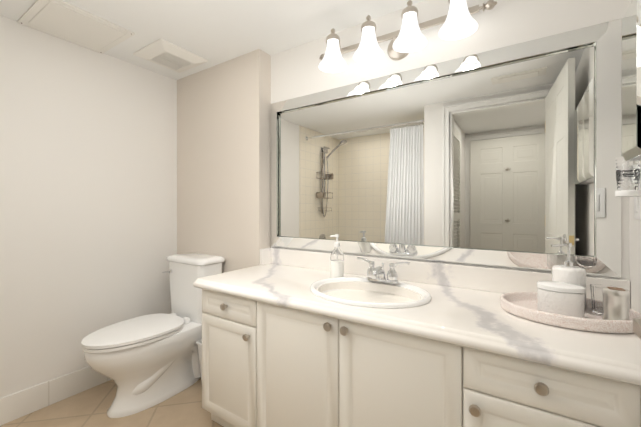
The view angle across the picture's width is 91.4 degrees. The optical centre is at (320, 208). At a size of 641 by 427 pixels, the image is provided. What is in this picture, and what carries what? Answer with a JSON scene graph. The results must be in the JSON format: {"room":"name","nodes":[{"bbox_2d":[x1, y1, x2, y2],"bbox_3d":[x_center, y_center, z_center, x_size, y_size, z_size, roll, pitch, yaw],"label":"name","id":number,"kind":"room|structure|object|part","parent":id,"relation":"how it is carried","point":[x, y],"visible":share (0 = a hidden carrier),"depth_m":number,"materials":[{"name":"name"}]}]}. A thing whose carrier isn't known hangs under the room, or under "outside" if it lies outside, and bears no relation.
{"room":"bathroom","nodes":[
{"label":"bathroom","id":0,"kind":"room"},
{"bbox_2d":[0,15,176,397],"bbox_3d":[-1.780,0.060,1.548,0.100,2.134,2.650,0,0,33],"label":"wall","id":1,"kind":"structure","parent":0,"point":[88,191],"depth_m":1.90,"materials":[{"name":"white paint"}]},
{"bbox_2d":[0,366,111,425],"bbox_3d":[-1.504,1.056,1.872,0.009,0.140,1.393,0,0,33],"label":"baseboard","id":2,"kind":"structure","parent":1,"relation":"attached to","point":[17,405],"depth_m":1.78,"materials":[{"name":"tile"}]},
{"bbox_2d":[0,378,223,426],"bbox_3d":[-0.827,1.177,0.538,2.800,0.100,3.300,0,0,33],"label":"floor","id":3,"kind":"structure","parent":0,"point":[91,406],"depth_m":1.72,"materials":[{"name":"tile"}]},
{"bbox_2d":[81,253,224,417],"bbox_3d":[-1.004,0.723,1.913,0.404,0.808,0.759,0,0,33],"label":"toilet","id":4,"kind":"object","parent":3,"relation":"on","point":[145,362],"visible":0.94,"depth_m":1.81,"materials":[{"name":"white ceramic"}]},
{"bbox_3d":[-1.061,0.708,1.825,0.380,0.046,0.549,0,0,33],"label":"seat","id":5,"kind":"part","parent":4,"relation":"part of","materials":[{"name":"white plastic"}]},
{"bbox_3d":[-0.855,0.524,2.140,0.404,0.412,0.216,0,0,33],"label":"tank","id":6,"kind":"part","parent":4,"relation":"part of","materials":[{"name":"white ceramic"}]},
{"bbox_2d":[196,339,201,382],"bbox_3d":[-0.637,0.976,1.949,0.236,0.298,0.172,0,0,33],"label":"trash bin","id":7,"kind":"object","parent":3,"relation":"on","point":[199,342],"visible":0.08,"depth_m":1.93,"materials":[{"name":"white plastic"}]},
{"bbox_2d":[197,287,640,426],"bbox_3d":[0.233,0.762,1.353,1.710,0.730,0.572,0,0,33],"label":"bathroom vanity","id":8,"kind":"object","parent":3,"relation":"on","point":[295,338],"depth_m":1.09,"materials":[{"name":"white wood"}]},
{"bbox_2d":[193,263,640,382],"bbox_3d":[0.231,0.377,1.350,1.712,0.040,0.575,0,0,33],"label":"countertop","id":9,"kind":"structure","parent":8,"relation":"on","point":[459,314],"depth_m":0.99,"materials":[{"name":"white stone"}]},
{"bbox_2d":[330,234,343,277],"bbox_3d":[0.085,0.243,1.596,0.070,0.226,0.070,0,0,33],"label":"soap bottle","id":10,"kind":"object","parent":9,"relation":"on","point":[337,263],"visible":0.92,"depth_m":1.57,"materials":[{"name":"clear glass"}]},
{"bbox_2d":[285,271,444,318],"bbox_3d":[0.200,0.421,1.341,0.527,0.162,0.412,0,0,33],"label":"sink","id":11,"kind":"object","parent":9,"relation":"in","point":[406,297],"depth_m":1.40,"materials":[{"name":"white ceramic"}]},
{"bbox_2d":[357,255,408,282],"bbox_3d":[0.268,0.291,1.446,0.260,0.100,0.133,0,0,33],"label":"faucet","id":12,"kind":"object","parent":9,"relation":"on","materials":[{"name":"silver metal"}]},
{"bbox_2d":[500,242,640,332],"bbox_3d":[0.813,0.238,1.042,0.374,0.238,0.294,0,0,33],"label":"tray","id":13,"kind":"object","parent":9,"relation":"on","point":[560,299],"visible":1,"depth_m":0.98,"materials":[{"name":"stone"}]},
{"bbox_2d":[537,281,584,317],"bbox_3d":[0.776,0.293,1.013,0.125,0.107,0.089,0,0,33],"label":"canister","id":14,"kind":"object","parent":13,"relation":"on","point":[556,297],"depth_m":0.98,"materials":[{"name":"white ceramic"}]},
{"bbox_2d":[551,242,585,309],"bbox_3d":[0.870,0.233,1.101,0.099,0.228,0.094,0,0,33],"label":"dispenser","id":15,"kind":"object","parent":13,"relation":"on","point":[569,273],"depth_m":1.07,"materials":[{"name":"white ceramic"}]},
{"bbox_2d":[0,0,425,79],"bbox_3d":[-0.827,-1.056,0.536,2.800,0.100,3.300,0,0,33],"label":"ceiling","id":16,"kind":"structure","parent":0,"point":[214,32],"depth_m":1.69,"materials":[{"name":"white paint"}]},
{"bbox_2d":[17,0,134,53],"bbox_3d":[-1.345,-1.002,1.736,0.413,0.010,0.405,0,0,33],"label":"access panel","id":17,"kind":"object","parent":16,"relation":"attached to","point":[65,20],"visible":1,"depth_m":1.71,"materials":[{"name":"white plastic"}]},
{"bbox_2d":[133,39,207,72],"bbox_3d":[-0.992,-0.992,2.081,0.335,0.031,0.335,0,0,33],"label":"ceiling vent","id":18,"kind":"object","parent":16,"relation":"in","point":[171,56],"visible":1,"depth_m":2.02,"materials":[{"name":"white plastic"}]},
{"bbox_2d":[177,49,270,272],"bbox_3d":[-0.700,0.059,2.301,0.884,2.134,0.207,0,0,33],"label":"wall","id":19,"kind":"structure","parent":0,"point":[224,159],"depth_m":2.14,"materials":[{"name":"beige paint"}]},
{"bbox_2d":[271,18,621,277],"bbox_3d":[0.373,-0.218,1.584,1.690,0.938,0.022,0,0,33],"label":"wall mirror","id":20,"kind":"object","parent":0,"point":[514,158],"visible":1,"depth_m":1.40,"materials":[{"name":"silver glass"}]},
{"bbox_2d":[280,42,593,256],"bbox_3d":[0.368,-0.218,1.576,1.546,0.794,0.004,0,0,33],"label":"wall mirror edge","id":21,"kind":"object","parent":20,"relation":"attached to","point":[439,76],"visible":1,"depth_m":1.43,"materials":[{"name":"silver glass"}]},
{"bbox_2d":[269,247,629,308],"bbox_3d":[0.392,0.306,1.576,1.690,0.102,0.021,0,0,33],"label":"backsplash","id":22,"kind":"structure","parent":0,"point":[453,275],"depth_m":1.42,"materials":[{"name":"white stone"}]},
{"bbox_2d":[271,0,628,279],"bbox_3d":[0.418,0.060,1.635,1.716,2.134,0.100,0,0,33],"label":"wall","id":23,"kind":"structure","parent":0,"point":[296,72],"depth_m":1.47,"materials":[{"name":"white paint"}]},
{"bbox_2d":[318,0,497,72],"bbox_3d":[0.337,-0.835,1.489,0.876,0.200,0.230,0,0,33],"label":"sconce","id":24,"kind":"object","parent":23,"relation":"attached to","point":[459,21],"visible":1,"depth_m":1.45,"materials":[{"name":"white glass"}]},
{"bbox_2d":[629,0,640,313],"bbox_3d":[0.303,0.061,-0.201,0.100,2.134,3.300,0,0,33],"label":"wall","id":25,"kind":"structure","parent":0,"point":[635,259],"depth_m":1.07,"materials":[{"name":"white paint"}]},
{"bbox_2d":[615,157,640,196],"bbox_3d":[0.975,-0.100,0.984,0.072,0.125,0.060,0,0,33],"label":"dispenser","id":26,"kind":"object","parent":25,"relation":"attached to","point":[628,176],"visible":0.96,"depth_m":0.97,"materials":[{"name":"white plastic"}]},
{"bbox_2d":[622,0,640,160],"bbox_3d":[0.776,-0.358,0.684,0.073,0.434,0.560,0,0,33],"label":"upper cabinet","id":27,"kind":"object","parent":25,"relation":"attached to","point":[631,85],"visible":1,"depth_m":0.84,"materials":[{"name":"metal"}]},
{"bbox_2d":[633,318,640,339],"bbox_3d":[0.751,0.305,0.647,0.076,0.035,0.373,0,0,33],"label":"towel bar","id":28,"kind":"object","parent":25,"relation":"attached to","point":[637,326],"visible":1,"depth_m":0.80,"materials":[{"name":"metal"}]},
{"bbox_2d":[634,184,640,219],"bbox_3d":[1.036,-0.023,1.022,0.010,0.116,0.072,0,0,33],"label":"switch plate","id":29,"kind":"object","parent":25,"relation":"attached to","point":[637,207],"visible":0.54,"depth_m":1.01,"materials":[{"name":"white plastic"}]}
]}

